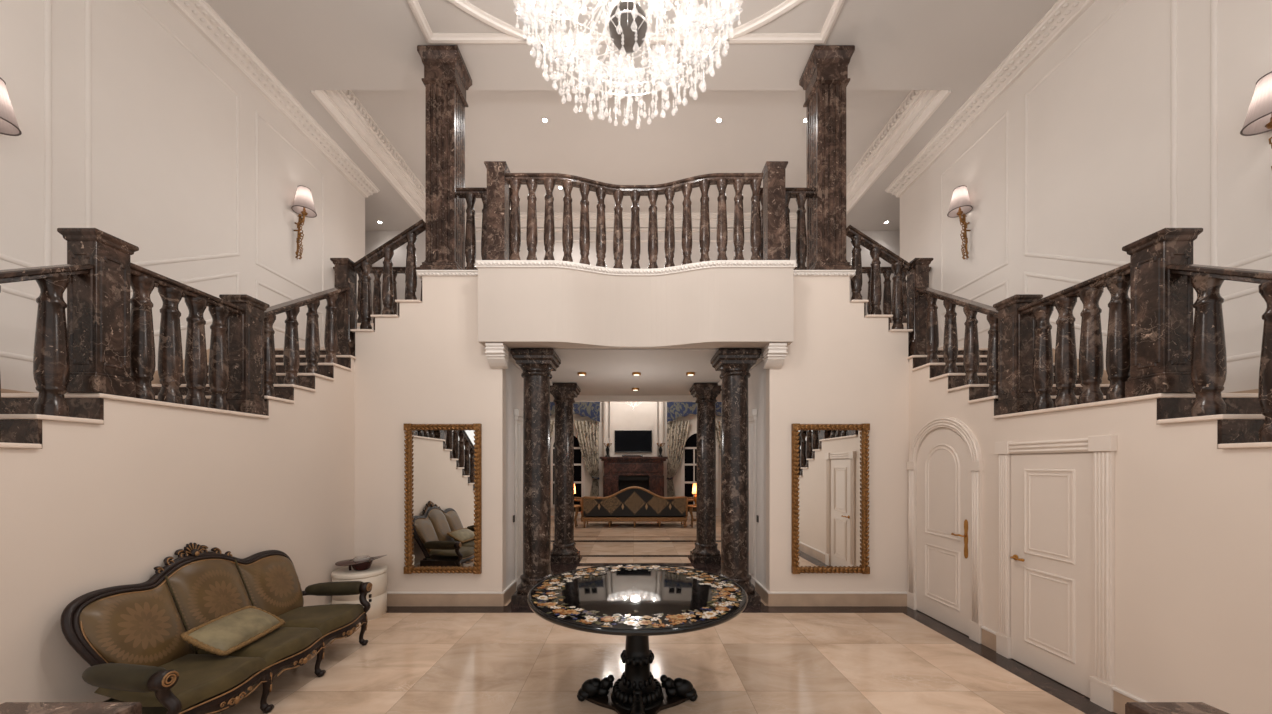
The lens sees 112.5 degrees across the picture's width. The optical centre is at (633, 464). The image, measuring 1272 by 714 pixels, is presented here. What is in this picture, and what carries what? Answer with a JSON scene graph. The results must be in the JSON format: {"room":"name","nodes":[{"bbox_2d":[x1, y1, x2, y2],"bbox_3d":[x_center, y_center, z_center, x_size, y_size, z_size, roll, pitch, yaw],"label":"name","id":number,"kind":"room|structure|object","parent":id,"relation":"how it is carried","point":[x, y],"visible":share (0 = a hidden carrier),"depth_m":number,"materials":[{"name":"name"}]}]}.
{"room":"mansion entrance hall","nodes":[
{"label":"mansion entrance hall","id":0,"kind":"room"},
{"bbox_2d":[0,358,353,703],"bbox_3d":[-3.710,0.233,2.425,0.100,3.234,6.297,0,0,0],"label":"wall","id":1,"kind":"structure","parent":0,"point":[97,506],"depth_m":3.19,"materials":[{"name":"paint"}]},
{"bbox_2d":[0,0,364,392],"bbox_3d":[-5.500,-1.840,3.475,0.200,7.380,10.150,0,0,0],"label":"wall","id":2,"kind":"structure","parent":0,"point":[164,124],"depth_m":4.80,"materials":[{"name":"paint"}]},
{"bbox_2d":[0,77,21,135],"bbox_3d":[-5.235,-2.590,3.440,0.322,1.131,0.322,0,0,39],"label":"wall sconce","id":3,"kind":"object","parent":2,"relation":"attached to","point":[9,126],"visible":1,"depth_m":3.49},
{"bbox_2d":[0,286,38,361],"bbox_3d":[-5.393,-1.228,3.060,0.015,0.605,1.768,0,0,0],"label":"trim","id":4,"kind":"structure","parent":2,"relation":"attached to","point":[3,289],"depth_m":3.72,"materials":[{"name":"paint"}]},
{"bbox_2d":[0,0,51,267],"bbox_3d":[-5.393,-3.415,3.060,0.015,3.318,1.768,0,0,0],"label":"trim","id":5,"kind":"structure","parent":2,"relation":"attached to","point":[47,3],"depth_m":3.91,"materials":[{"name":"paint"}]},
{"bbox_2d":[1,348,209,392],"bbox_3d":[-5.390,-1.120,5.208,0.020,1.260,4.584,0,0,0],"label":"trim","id":6,"kind":"structure","parent":2,"relation":"attached to","point":[156,379],"depth_m":4.78,"materials":[{"name":"beige stone"}]},
{"bbox_2d":[85,0,239,265],"bbox_3d":[-5.393,-3.486,5.005,0.015,3.176,1.638,0,0,0],"label":"trim","id":7,"kind":"structure","parent":2,"relation":"attached to","point":[88,3],"depth_m":4.23,"materials":[{"name":"paint"}]},
{"bbox_2d":[130,272,239,335],"bbox_3d":[-5.393,-1.880,5.005,0.015,1.543,1.638,0,0,0],"label":"trim","id":8,"kind":"structure","parent":2,"relation":"attached to","point":[237,274],"depth_m":5.40,"materials":[{"name":"paint"}]},
{"bbox_2d":[167,0,379,197],"bbox_3d":[-5.250,-5.455,3.462,0.300,0.150,10.177,0,0,0],"label":"trim","id":9,"kind":"structure","parent":2,"relation":"attached to","point":[198,13],"depth_m":6.05,"materials":[{"name":"white paint"}]},
{"bbox_2d":[255,110,323,293],"bbox_3d":[-5.393,-3.973,6.742,0.015,2.203,1.343,0,0,0],"label":"trim","id":10,"kind":"structure","parent":2,"relation":"attached to","point":[257,114],"depth_m":6.12,"materials":[{"name":"paint"}]},
{"bbox_2d":[255,280,323,347],"bbox_3d":[-5.393,-2.342,6.742,0.015,0.613,1.343,0,0,0],"label":"trim","id":11,"kind":"structure","parent":2,"relation":"attached to","point":[257,283],"depth_m":6.48,"materials":[{"name":"paint"}]},
{"bbox_2d":[291,185,316,259],"bbox_3d":[-5.235,-3.830,6.760,0.322,1.131,0.322,0,0,-39],"label":"wall sconce","id":12,"kind":"object","parent":2,"relation":"attached to","point":[303,204],"visible":1,"depth_m":6.74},
{"bbox_2d":[354,276,505,591],"bbox_3d":[-2.715,-0.335,5.649,1.990,4.370,0.150,0,0,0],"label":"wall","id":13,"kind":"structure","parent":0,"point":[428,364],"depth_m":5.58,"materials":[{"name":"paint"}]},
{"bbox_2d":[404,423,481,573],"bbox_3d":[-2.482,0.438,5.531,0.990,1.950,0.075,0,0,0],"label":"wall mirror","id":14,"kind":"object","parent":13,"relation":"attached to","point":[443,492],"visible":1,"depth_m":5.55,"materials":[{"name":"gold glass"}]},
{"bbox_2d":[387,592,501,605],"bbox_3d":[-2.690,1.755,5.559,1.940,0.190,0.030,0,0,0],"label":"baseboard","id":15,"kind":"structure","parent":13,"relation":"attached to","point":[393,598],"depth_m":5.55,"materials":[{"name":"beige stone"}]},
{"bbox_2d":[416,270,477,278],"bbox_3d":[-2.385,-2.507,5.777,0.893,0.065,0.495,0,0,0],"label":"trim","id":16,"kind":"structure","parent":13,"relation":"attached to","point":[420,273],"depth_m":5.54,"materials":[{"name":"white paint"}]},
{"bbox_2d":[506,360,523,587],"bbox_3d":[-1.780,0.150,7.162,0.120,3.400,2.876,0,0,0],"label":"wall","id":17,"kind":"structure","parent":0,"point":[514,381],"depth_m":5.99,"materials":[{"name":"grey paint"}]},
{"bbox_2d":[514,409,522,590],"bbox_3d":[-1.688,0.520,6.960,0.098,2.660,1.660,0,0,0],"label":"door","id":18,"kind":"structure","parent":17,"relation":"in","point":[518,414],"depth_m":6.25,"materials":[{"name":"paint"}]},
{"bbox_2d":[351,90,910,212],"bbox_3d":[-0.035,-5.805,8.140,9.590,0.350,3.980,0,0,0],"label":"ceiling","id":19,"kind":"structure","parent":0,"point":[756,127],"depth_m":7.56,"materials":[{"name":"paint"}]},
{"bbox_2d":[205,0,1057,230],"bbox_3d":[0.000,-5.580,4.265,16.600,0.100,11.730,0,0,0],"label":"ceiling","id":20,"kind":"structure","parent":0,"point":[955,46],"depth_m":5.64,"materials":[{"name":"paint"}]},
{"bbox_2d":[311,90,424,221],"bbox_3d":[-4.595,-5.695,8.150,0.330,0.390,3.760,0,0,0],"label":"trim","id":21,"kind":"structure","parent":20,"relation":"attached to","point":[343,106],"depth_m":7.46,"materials":[{"name":"white paint"}]},
{"bbox_2d":[407,0,844,43],"bbox_3d":[-0.090,-5.505,2.180,5.200,0.050,6.760,0,0,0],"label":"trim","id":22,"kind":"structure","parent":20,"relation":"attached to","point":[431,38],"depth_m":5.46,"materials":[{"name":"white paint"}]},
{"bbox_2d":[447,0,804,41],"bbox_3d":[-0.090,-5.505,5.042,5.091,0.050,1.009,0,0,0],"label":"trim","id":23,"kind":"structure","parent":20,"relation":"attached to","point":[464,5],"depth_m":5.25,"materials":[{"name":"white paint"}]},
{"bbox_2d":[514,0,742,125],"bbox_3d":[-0.043,-4.286,3.300,1.881,2.487,1.913,0,0,0],"label":"chandelier","id":24,"kind":"object","parent":20,"relation":"hanging from","point":[627,22],"visible":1,"depth_m":3.54,"materials":[{"name":"clear glass"}]},
{"bbox_2d":[846,90,950,214],"bbox_3d":[4.525,-5.695,8.150,0.330,0.390,3.760,0,0,0],"label":"trim","id":25,"kind":"structure","parent":20,"relation":"attached to","point":[918,106],"depth_m":7.38,"materials":[{"name":"white paint"}]},
{"bbox_2d":[357,323,906,326],"bbox_3d":[0.000,-2.445,7.917,16.400,0.190,4.366,0,0,0],"label":"floor","id":26,"kind":"structure","parent":0,"point":[358,324],"depth_m":7.60,"materials":[{"name":"beige stone"}]},
{"bbox_2d":[333,267,477,322],"bbox_3d":[-3.960,-3.046,7.680,2.820,1.008,0.170,0,0,0],"label":"balustrade","id":27,"kind":"object","parent":26,"relation":"on","point":[377,272],"visible":0.15,"depth_m":7.63,"materials":[{"name":"stone"}]},
{"bbox_2d":[417,45,471,269],"bbox_3d":[-2.578,-4.035,5.840,0.535,2.989,0.510,0,0,0],"label":"pillar","id":28,"kind":"structure","parent":26,"relation":"on","point":[446,80],"depth_m":5.66,"materials":[{"name":"stone"}]},
{"bbox_2d":[455,188,511,269],"bbox_3d":[-1.995,-3.121,5.740,0.750,1.158,0.170,0,0,0],"label":"balustrade","id":29,"kind":"object","parent":26,"relation":"on","point":[470,194],"visible":0.37,"depth_m":5.69,"materials":[{"name":"stone"}]},
{"bbox_2d":[759,188,816,269],"bbox_3d":[2.060,-3.121,5.740,0.750,1.158,0.170,0,0,0],"label":"balustrade","id":30,"kind":"object","parent":26,"relation":"on","point":[801,194],"visible":0.45,"depth_m":5.69,"materials":[{"name":"stone"}]},
{"bbox_2d":[799,45,854,269],"bbox_3d":[2.643,-4.035,5.840,0.535,2.989,0.510,0,0,0],"label":"pillar","id":31,"kind":"structure","parent":26,"relation":"on","point":[824,79],"depth_m":5.66,"materials":[{"name":"stone"}]},
{"bbox_2d":[794,267,930,322],"bbox_3d":[3.915,-3.046,7.680,2.820,1.008,0.170,0,0,0],"label":"balustrade","id":32,"kind":"object","parent":26,"relation":"on","point":[886,271],"visible":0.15,"depth_m":7.63,"materials":[{"name":"stone"}]},
{"bbox_2d":[365,231,899,322],"bbox_3d":[0.000,-4.210,10.080,16.600,3.340,0.100,0,0,0],"label":"wall","id":33,"kind":"structure","parent":0,"point":[890,240],"depth_m":10.03,"materials":[{"name":"paint"}]},
{"bbox_2d":[465,213,805,241],"bbox_3d":[-0.035,-5.570,9.965,9.390,0.620,0.130,0,0,0],"label":"trim","id":34,"kind":"structure","parent":33,"relation":"attached to","point":[558,217],"depth_m":9.98,"materials":[{"name":"white paint"}]},
{"bbox_2d":[550,402,720,515],"bbox_3d":[0.000,-1.650,15.575,15.200,7.000,0.150,0,0,0],"label":"wall","id":35,"kind":"structure","parent":0,"point":[692,418],"depth_m":15.50,"materials":[{"name":"paint"}]},
{"bbox_2d":[550,432,584,507],"bbox_3d":[-2.410,0.152,15.460,1.280,2.816,0.080,0,0,0],"label":"window","id":36,"kind":"structure","parent":35,"relation":"in","point":[579,465],"depth_m":15.48,"materials":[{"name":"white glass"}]},
{"bbox_2d":[550,402,599,421],"bbox_3d":[-2.450,-1.878,15.175,2.504,0.751,0.050,0,0,0],"label":"valance","id":37,"kind":"object","parent":35,"relation":"attached to","point":[590,409],"visible":0.42,"depth_m":15.15,"materials":[{"name":"blue fabric"}]},
{"bbox_2d":[574,421,598,496],"bbox_3d":[-1.688,0.103,15.277,0.935,3.394,0.185,0,0,0],"label":"curtain","id":38,"kind":"object","parent":37,"relation":"hanging from","point":[587,432],"visible":0.74,"depth_m":15.32,"materials":[{"name":"beige fabric"}]},
{"bbox_2d":[603,402,608,475],"bbox_3d":[-0.997,-1.600,15.380,0.220,6.900,0.220,0,0,0],"label":"trim","id":39,"kind":"structure","parent":35,"relation":"attached to","point":[605,404],"depth_m":15.29,"materials":[{"name":"paint"}]},
{"bbox_2d":[610,402,656,456],"bbox_3d":[0.000,-1.650,15.350,1.703,7.000,0.300,0,0,0],"label":"wall","id":40,"kind":"structure","parent":35,"relation":"attached to","point":[623,416],"depth_m":15.20,"materials":[{"name":"paint"}]},
{"bbox_2d":[615,430,651,451],"bbox_3d":[-0.007,-0.846,15.147,1.326,0.772,0.104,0,0,0],"label":"television","id":41,"kind":"object","parent":35,"relation":"attached to","point":[625,440],"visible":1,"depth_m":15.09,"materials":[{"name":"black plastic"}]},
{"bbox_2d":[658,402,663,456],"bbox_3d":[0.997,-1.600,15.380,0.220,6.900,0.220,0,0,0],"label":"trim","id":42,"kind":"structure","parent":35,"relation":"attached to","point":[660,404],"depth_m":15.29,"materials":[{"name":"paint"}]},
{"bbox_2d":[667,402,721,421],"bbox_3d":[2.468,-1.878,15.175,2.539,0.751,0.050,0,0,0],"label":"valance","id":43,"kind":"object","parent":35,"relation":"attached to","point":[675,410],"visible":0.45,"depth_m":15.15,"materials":[{"name":"blue fabric"}]},
{"bbox_2d":[667,421,689,496],"bbox_3d":[1.616,0.103,15.277,0.863,3.394,0.185,0,0,0],"label":"curtain","id":44,"kind":"object","parent":43,"relation":"hanging from","point":[677,431],"visible":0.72,"depth_m":15.32,"materials":[{"name":"beige fabric"}]},
{"bbox_2d":[681,430,718,507],"bbox_3d":[2.410,0.134,15.460,1.352,2.852,0.080,0,0,0],"label":"window","id":45,"kind":"structure","parent":35,"relation":"in","point":[688,461],"depth_m":15.44,"materials":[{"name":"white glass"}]},
{"bbox_2d":[508,348,763,394],"bbox_3d":[0.033,-1.600,7.602,4.505,0.100,3.736,0,0,0],"label":"ceiling","id":46,"kind":"structure","parent":0,"point":[608,371],"depth_m":6.97,"materials":[{"name":"paint"}]},
{"bbox_2d":[550,395,721,401],"bbox_3d":[0.000,-1.900,9.510,15.000,0.900,0.420,0,0,0],"label":"wall","id":47,"kind":"structure","parent":0,"point":[581,398],"depth_m":9.62,"materials":[{"name":"paint"}]},
{"bbox_2d":[215,516,1085,713],"bbox_3d":[0.000,1.900,7.100,16.400,0.100,17.400,0,0,0],"label":"floor","id":48,"kind":"structure","parent":0,"point":[409,663],"depth_m":3.90,"materials":[{"name":"tile"}]},
{"bbox_2d":[0,702,141,713],"bbox_3d":[-1.762,1.296,1.160,0.425,1.108,0.360,0,0,0],"label":"marble pedestal","id":49,"kind":"object","parent":48,"relation":"on","point":[7,707],"visible":1,"depth_m":1.30,"materials":[{"name":"stone"}]},
{"bbox_2d":[0,300,421,448],"bbox_3d":[-3.932,-0.295,3.365,2.934,4.290,8.267,0,0,0],"label":"staircase","id":50,"kind":"structure","parent":48,"relation":"on","point":[19,427],"depth_m":2.92,"materials":[{"name":"beige stone"}]},
{"bbox_2d":[0,264,92,441],"bbox_3d":[-3.755,-0.299,1.694,0.170,2.136,2.388,0,0,0],"label":"balustrade","id":51,"kind":"object","parent":50,"relation":"on","point":[51,363],"visible":0.94,"depth_m":2.71,"materials":[{"name":"stone"}]},
{"bbox_2d":[57,228,138,397],"bbox_3d":[-3.755,-1.046,2.990,0.255,1.108,0.255,0,0,0],"label":"newel post","id":52,"kind":"object","parent":50,"relation":"on","point":[98,301],"visible":0.88,"depth_m":2.91,"materials":[{"name":"stone"}]},
{"bbox_2d":[130,262,243,409],"bbox_3d":[-3.755,-0.988,3.550,0.170,0.994,0.916,0,0,0],"label":"balustrade","id":53,"kind":"object","parent":50,"relation":"on","point":[143,281],"visible":0.93,"depth_m":3.44,"materials":[{"name":"stone"}]},
{"bbox_2d":[219,294,269,414],"bbox_3d":[-3.755,-1.046,4.110,0.255,1.108,0.255,0,0,0],"label":"newel post","id":54,"kind":"object","parent":50,"relation":"on","point":[245,334],"visible":0.91,"depth_m":4.02,"materials":[{"name":"stone"}]},
{"bbox_2d":[264,287,349,396],"bbox_3d":[-3.755,-1.501,4.857,0.170,1.619,1.291,0,0,0],"label":"balustrade","id":55,"kind":"object","parent":50,"relation":"on","point":[291,356],"visible":0.89,"depth_m":4.68,"materials":[{"name":"stone"}]},
{"bbox_2d":[330,258,356,355],"bbox_3d":[-3.790,-2.043,5.600,0.235,1.253,0.255,0,0,0],"label":"newel post","id":56,"kind":"object","parent":50,"relation":"on","point":[345,274],"visible":0.73,"depth_m":5.51,"materials":[{"name":"stone"}]},
{"bbox_2d":[353,219,424,328],"bbox_3d":[-3.227,-2.504,5.660,0.902,1.455,0.170,0,0,0],"label":"balustrade","id":57,"kind":"object","parent":50,"relation":"on","point":[364,265],"visible":0.94,"depth_m":5.61,"materials":[{"name":"stone"}]},
{"bbox_2d":[60,542,371,713],"bbox_3d":[-3.158,1.246,3.444,1.055,1.216,2.035,0,0,0],"label":"sofa","id":58,"kind":"object","parent":48,"relation":"on","point":[130,640],"visible":0.96,"depth_m":3.11,"materials":[{"name":"fabric"}]},
{"bbox_2d":[94,654,267,713],"bbox_3d":[-3.049,1.460,2.874,0.721,0.140,0.688,0,0,0],"label":"seat cushion","id":59,"kind":"object","parent":58,"relation":"on","point":[205,681],"depth_m":2.81,"materials":[{"name":"green fabric"}]},
{"bbox_2d":[180,605,284,655],"bbox_3d":[-3.100,1.282,3.330,0.313,0.191,0.672,0,0,-7],"label":"throw cushion","id":60,"kind":"object","parent":58,"relation":"on","point":[226,634],"visible":1,"depth_m":3.22,"materials":[{"name":"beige fabric"}]},
{"bbox_2d":[195,627,322,668],"bbox_3d":[-3.043,1.460,3.450,0.734,0.140,0.560,0,0,0],"label":"seat cushion","id":61,"kind":"object","parent":58,"relation":"on","point":[283,646],"depth_m":3.36,"materials":[{"name":"green fabric"}]},
{"bbox_2d":[277,604,363,637],"bbox_3d":[-3.049,1.460,4.026,0.721,0.140,0.688,0,0,0],"label":"seat cushion","id":62,"kind":"object","parent":58,"relation":"on","point":[330,620],"depth_m":3.95,"materials":[{"name":"green fabric"}]},
{"bbox_2d":[331,564,387,620],"bbox_3d":[-3.355,1.564,5.220,0.580,0.572,0.580,0,0,0],"label":"side table","id":63,"kind":"object","parent":48,"relation":"on","point":[376,574],"visible":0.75,"depth_m":5.08,"materials":[{"name":"beige paint"}]},
{"bbox_2d":[335,555,385,570],"bbox_3d":[-3.325,1.192,5.200,0.570,0.169,0.450,0,0,0],"label":"glass bowl","id":64,"kind":"object","parent":63,"relation":"on","point":[358,564],"visible":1,"depth_m":5.13,"materials":[{"name":"red"}]},
{"bbox_2d":[510,348,560,604],"bbox_3d":[-1.335,0.158,5.870,0.570,3.385,0.570,0,0,0],"label":"column","id":65,"kind":"structure","parent":48,"relation":"on","point":[537,364],"depth_m":5.70,"materials":[{"name":"stone"}]},
{"bbox_2d":[550,383,580,562],"bbox_3d":[-1.345,0.158,8.250,0.570,3.385,0.570,0,0,0],"label":"column","id":66,"kind":"structure","parent":48,"relation":"on","point":[564,550],"depth_m":8.08,"materials":[{"name":"stone"}]},
{"bbox_2d":[599,457,667,496],"bbox_3d":[0.005,0.780,14.960,2.374,2.140,0.480,0,0,0],"label":"fireplace","id":67,"kind":"object","parent":48,"relation":"on","point":[620,473],"visible":0.62,"depth_m":14.86,"materials":[{"name":"red stone"}]},
{"bbox_2d":[599,457,667,460],"bbox_3d":[0.005,-0.215,14.960,2.374,0.150,0.480,0,0,0],"label":"mantel shelf","id":68,"kind":"object","parent":67,"relation":"attached to","point":[602,458],"depth_m":14.72,"materials":[{"name":"red stone"}]},
{"bbox_2d":[581,486,687,527],"bbox_3d":[0.034,1.240,12.986,3.154,1.220,0.967,0,0,0],"label":"sofa","id":69,"kind":"object","parent":48,"relation":"on","point":[634,504],"visible":1,"depth_m":12.55,"materials":[{"name":"brown fabric"}]},
{"bbox_2d":[507,540,764,605],"bbox_3d":[0.000,1.848,8.262,13.000,0.002,5.376,0,0,0],"label":"trim","id":70,"kind":"structure","parent":48,"relation":"attached to","point":[556,568],"depth_m":7.97,"materials":[{"name":"stone"}]},
{"bbox_2d":[527,564,747,713],"bbox_3d":[0.030,1.413,3.360,1.689,0.874,1.689,0,0,24],"label":"pedestal table","id":71,"kind":"object","parent":48,"relation":"on","point":[637,602],"visible":1,"depth_m":3.22,"materials":[{"name":"black stone"}]},
{"bbox_2d":[690,383,721,562],"bbox_3d":[1.410,0.158,8.250,0.570,3.385,0.570,0,0,0],"label":"column","id":72,"kind":"structure","parent":48,"relation":"on","point":[705,550],"depth_m":8.08,"materials":[{"name":"stone"}]},
{"bbox_2d":[710,348,761,604],"bbox_3d":[1.400,0.158,5.870,0.570,3.385,0.570,0,0,0],"label":"column","id":73,"kind":"structure","parent":48,"relation":"on","point":[734,364],"depth_m":5.70,"materials":[{"name":"stone"}]},
{"bbox_2d":[386,606,1116,713],"bbox_3d":[-0.022,1.848,1.987,7.275,0.002,7.174,0,0,0],"label":"trim","id":74,"kind":"structure","parent":48,"relation":"attached to","point":[1083,703],"depth_m":5.18,"materials":[{"name":"stone"}]},
{"bbox_2d":[850,300,1271,448],"bbox_3d":[3.887,-0.295,3.365,2.934,4.290,8.267,0,0,0],"label":"staircase","id":75,"kind":"structure","parent":48,"relation":"on","point":[1240,427],"depth_m":2.92,"materials":[{"name":"beige stone"}]},
{"bbox_2d":[846,225,909,328],"bbox_3d":[3.237,-2.468,5.660,0.791,1.384,0.170,0,0,0],"label":"balustrade","id":76,"kind":"object","parent":75,"relation":"on","point":[898,264],"visible":0.95,"depth_m":5.61,"materials":[{"name":"stone"}]},
{"bbox_2d":[907,258,932,356],"bbox_3d":[3.745,-2.043,5.600,0.235,1.253,0.255,0,0,0],"label":"newel post","id":77,"kind":"object","parent":75,"relation":"on","point":[918,272],"visible":0.72,"depth_m":5.51,"materials":[{"name":"stone"}]},
{"bbox_2d":[913,287,997,396],"bbox_3d":[3.710,-1.501,4.857,0.170,1.619,1.291,0,0,0],"label":"balustrade","id":78,"kind":"object","parent":75,"relation":"on","point":[971,360],"visible":0.89,"depth_m":4.70,"materials":[{"name":"stone"}]},
{"bbox_2d":[993,294,1042,414],"bbox_3d":[3.710,-1.046,4.110,0.255,1.108,0.255,0,0,0],"label":"newel post","id":79,"kind":"object","parent":75,"relation":"on","point":[1016,334],"visible":0.82,"depth_m":4.02,"materials":[{"name":"stone"}]},
{"bbox_2d":[1018,263,1129,409],"bbox_3d":[3.710,-0.988,3.550,0.170,0.994,0.916,0,0,0],"label":"balustrade","id":80,"kind":"object","parent":75,"relation":"on","point":[1117,280],"visible":0.91,"depth_m":3.44,"materials":[{"name":"stone"}]},
{"bbox_2d":[1122,228,1202,397],"bbox_3d":[3.710,-1.046,2.990,0.255,1.108,0.255,0,0,0],"label":"newel post","id":81,"kind":"object","parent":75,"relation":"on","point":[1161,301],"visible":0.91,"depth_m":2.91,"materials":[{"name":"stone"}]},
{"bbox_2d":[1167,264,1271,441],"bbox_3d":[3.710,-0.299,1.694,0.170,2.136,2.388,0,0,0],"label":"balustrade","id":82,"kind":"object","parent":75,"relation":"on","point":[1208,367],"visible":0.97,"depth_m":2.69,"materials":[{"name":"stone"}]},
{"bbox_2d":[1125,702,1228,713],"bbox_3d":[1.670,1.296,1.210,0.240,1.108,0.260,0,0,0],"label":"marble pedestal","id":83,"kind":"object","parent":48,"relation":"on","point":[1130,707],"visible":1,"depth_m":1.30,"materials":[{"name":"stone"}]},
{"bbox_2d":[748,360,765,587],"bbox_3d":[1.845,0.150,7.162,0.120,3.400,2.876,0,0,0],"label":"wall","id":84,"kind":"structure","parent":0,"point":[757,380],"depth_m":5.97,"materials":[{"name":"grey paint"}]},
{"bbox_2d":[748,409,756,585],"bbox_3d":[1.753,0.520,6.960,0.099,2.660,1.660,0,0,0],"label":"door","id":85,"kind":"structure","parent":84,"relation":"in","point":[752,414],"depth_m":6.22,"materials":[{"name":"paint"}]},
{"bbox_2d":[766,276,908,591],"bbox_3d":[2.725,-0.335,5.649,1.880,4.370,0.150,0,0,0],"label":"wall","id":86,"kind":"structure","parent":0,"point":[840,365],"depth_m":5.58,"materials":[{"name":"paint"}]},
{"bbox_2d":[793,270,855,278],"bbox_3d":[2.450,-2.507,5.777,0.893,0.065,0.495,0,0,0],"label":"trim","id":87,"kind":"structure","parent":86,"relation":"attached to","point":[851,273],"depth_m":5.54,"materials":[{"name":"white paint"}]},
{"bbox_2d":[791,423,869,573],"bbox_3d":[2.565,0.438,5.531,0.995,1.950,0.075,0,0,0],"label":"wall mirror","id":88,"kind":"object","parent":86,"relation":"attached to","point":[829,462],"visible":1,"depth_m":5.55,"materials":[{"name":"gold glass"}]},
{"bbox_2d":[770,592,906,605],"bbox_3d":[2.683,1.755,5.559,1.795,0.190,0.030,0,0,0],"label":"baseboard","id":89,"kind":"structure","parent":86,"relation":"attached to","point":[776,598],"depth_m":5.55,"materials":[{"name":"beige stone"}]},
{"bbox_2d":[900,0,1271,392],"bbox_3d":[5.455,-1.840,3.475,0.200,7.380,10.150,0,0,0],"label":"wall","id":90,"kind":"structure","parent":0,"point":[1099,124],"depth_m":4.72,"materials":[{"name":"paint"}]},
{"bbox_2d":[947,185,972,258],"bbox_3d":[5.190,-3.830,6.760,0.322,1.131,0.322,0,0,39],"label":"wall sconce","id":91,"kind":"object","parent":90,"relation":"attached to","point":[960,205],"visible":1,"depth_m":6.74,"materials":[{"name":"fabric"}]},
{"bbox_2d":[940,110,1007,293],"bbox_3d":[5.348,-3.973,6.742,0.015,2.203,1.343,0,0,0],"label":"trim","id":92,"kind":"structure","parent":90,"relation":"attached to","point":[1005,114],"depth_m":6.30,"materials":[{"name":"paint"}]},
{"bbox_2d":[940,280,1007,347],"bbox_3d":[5.348,-2.342,6.742,0.015,0.613,1.343,0,0,0],"label":"trim","id":93,"kind":"structure","parent":90,"relation":"attached to","point":[1005,283],"depth_m":6.51,"materials":[{"name":"paint"}]},
{"bbox_2d":[885,0,1095,197],"bbox_3d":[5.205,-5.455,3.462,0.300,0.150,10.177,0,0,0],"label":"trim","id":94,"kind":"structure","parent":90,"relation":"attached to","point":[1064,13],"depth_m":6.07,"materials":[{"name":"white paint"}]},
{"bbox_2d":[1024,272,1129,335],"bbox_3d":[5.348,-1.880,5.005,0.015,1.543,1.638,0,0,0],"label":"trim","id":95,"kind":"structure","parent":90,"relation":"attached to","point":[1026,274],"depth_m":5.42,"materials":[{"name":"paint"}]},
{"bbox_2d":[1024,0,1176,265],"bbox_3d":[5.348,-3.486,5.005,0.015,3.176,1.638,0,0,0],"label":"trim","id":96,"kind":"structure","parent":90,"relation":"attached to","point":[1173,2],"depth_m":4.69,"materials":[{"name":"paint"}]},
{"bbox_2d":[1210,0,1271,267],"bbox_3d":[5.348,-3.415,3.060,0.015,3.318,1.768,0,0,0],"label":"trim","id":97,"kind":"structure","parent":90,"relation":"attached to","point":[1213,3],"depth_m":3.91,"materials":[{"name":"paint"}]},
{"bbox_2d":[1222,287,1260,361],"bbox_3d":[5.348,-1.228,3.060,0.015,0.605,1.768,0,0,0],"label":"trim","id":98,"kind":"structure","parent":90,"relation":"attached to","point":[1255,289],"depth_m":3.73,"materials":[{"name":"paint"}]},
{"bbox_2d":[1240,71,1271,168],"bbox_3d":[5.190,-2.590,3.440,0.322,1.131,0.322,0,0,-39],"label":"wall sconce","id":99,"kind":"object","parent":90,"relation":"attached to","point":[1258,120],"visible":1,"depth_m":3.46,"materials":[{"name":"fabric"}]},
{"bbox_2d":[909,358,1271,713],"bbox_3d":[3.665,0.233,2.425,0.100,3.234,6.297,0,0,0],"label":"wall","id":100,"kind":"structure","parent":0,"point":[1193,516],"depth_m":2.85,"materials":[{"name":"paint"}]},
{"bbox_2d":[907,417,982,643],"bbox_3d":[3.575,0.645,4.973,0.081,2.410,1.161,0,0,0],"label":"door","id":101,"kind":"structure","parent":100,"relation":"in","point":[945,472],"depth_m":4.88,"materials":[{"name":"paint"}]},
{"bbox_2d":[981,626,995,650],"bbox_3d":[3.600,1.755,4.287,0.030,0.190,0.205,0,0,0],"label":"baseboard","id":102,"kind":"structure","parent":100,"relation":"attached to","point":[988,636],"depth_m":4.30,"materials":[{"name":"wood"}]},
{"bbox_2d":[995,435,1116,711],"bbox_3d":[3.575,0.812,3.685,0.081,2.075,1.020,0,0,0],"label":"door","id":103,"kind":"structure","parent":100,"relation":"in","point":[1056,512],"depth_m":3.60,"materials":[{"name":"paint"}]},
{"bbox_2d":[1113,687,1147,713],"bbox_3d":[3.600,1.755,1.242,0.030,0.190,3.885,0,0,0],"label":"baseboard","id":104,"kind":"structure","parent":100,"relation":"attached to","point":[1121,697],"depth_m":3.13,"materials":[{"name":"wood"}]},
{"bbox_3d":[0.033,-2.045,5.649,3.505,0.950,0.150,0,0,0],"label":"wall","id":105,"kind":"structure","parent":0,"visible":0},
{"bbox_2d":[475,260,796,368],"bbox_3d":[0.028,-1.903,5.419,4.020,1.284,0.322,0,0,0],"label":"balcony","id":106,"kind":"object","parent":105,"relation":"attached to","point":[522,303],"visible":1,"depth_m":5.32,"materials":[{"name":"paint"}]},
{"bbox_2d":[484,161,509,259],"bbox_3d":[-1.735,-3.175,5.445,0.275,1.260,0.250,0,0,0],"label":"newel post","id":107,"kind":"object","parent":106,"relation":"on","point":[497,186],"visible":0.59,"depth_m":5.34,"materials":[{"name":"stone"}]},
{"bbox_2d":[505,173,762,268],"bbox_3d":[0.008,-3.111,5.540,3.245,1.134,0.400,0,0,0],"label":"balustrade","id":108,"kind":"object","parent":106,"relation":"on","point":[515,180],"visible":0.91,"depth_m":5.41,"materials":[{"name":"stone"}]},
{"bbox_2d":[762,161,787,259],"bbox_3d":[1.800,-3.175,5.445,0.275,1.260,0.250,0,0,0],"label":"newel post","id":109,"kind":"object","parent":106,"relation":"on","point":[773,172],"visible":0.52,"depth_m":5.34,"materials":[{"name":"stone"}]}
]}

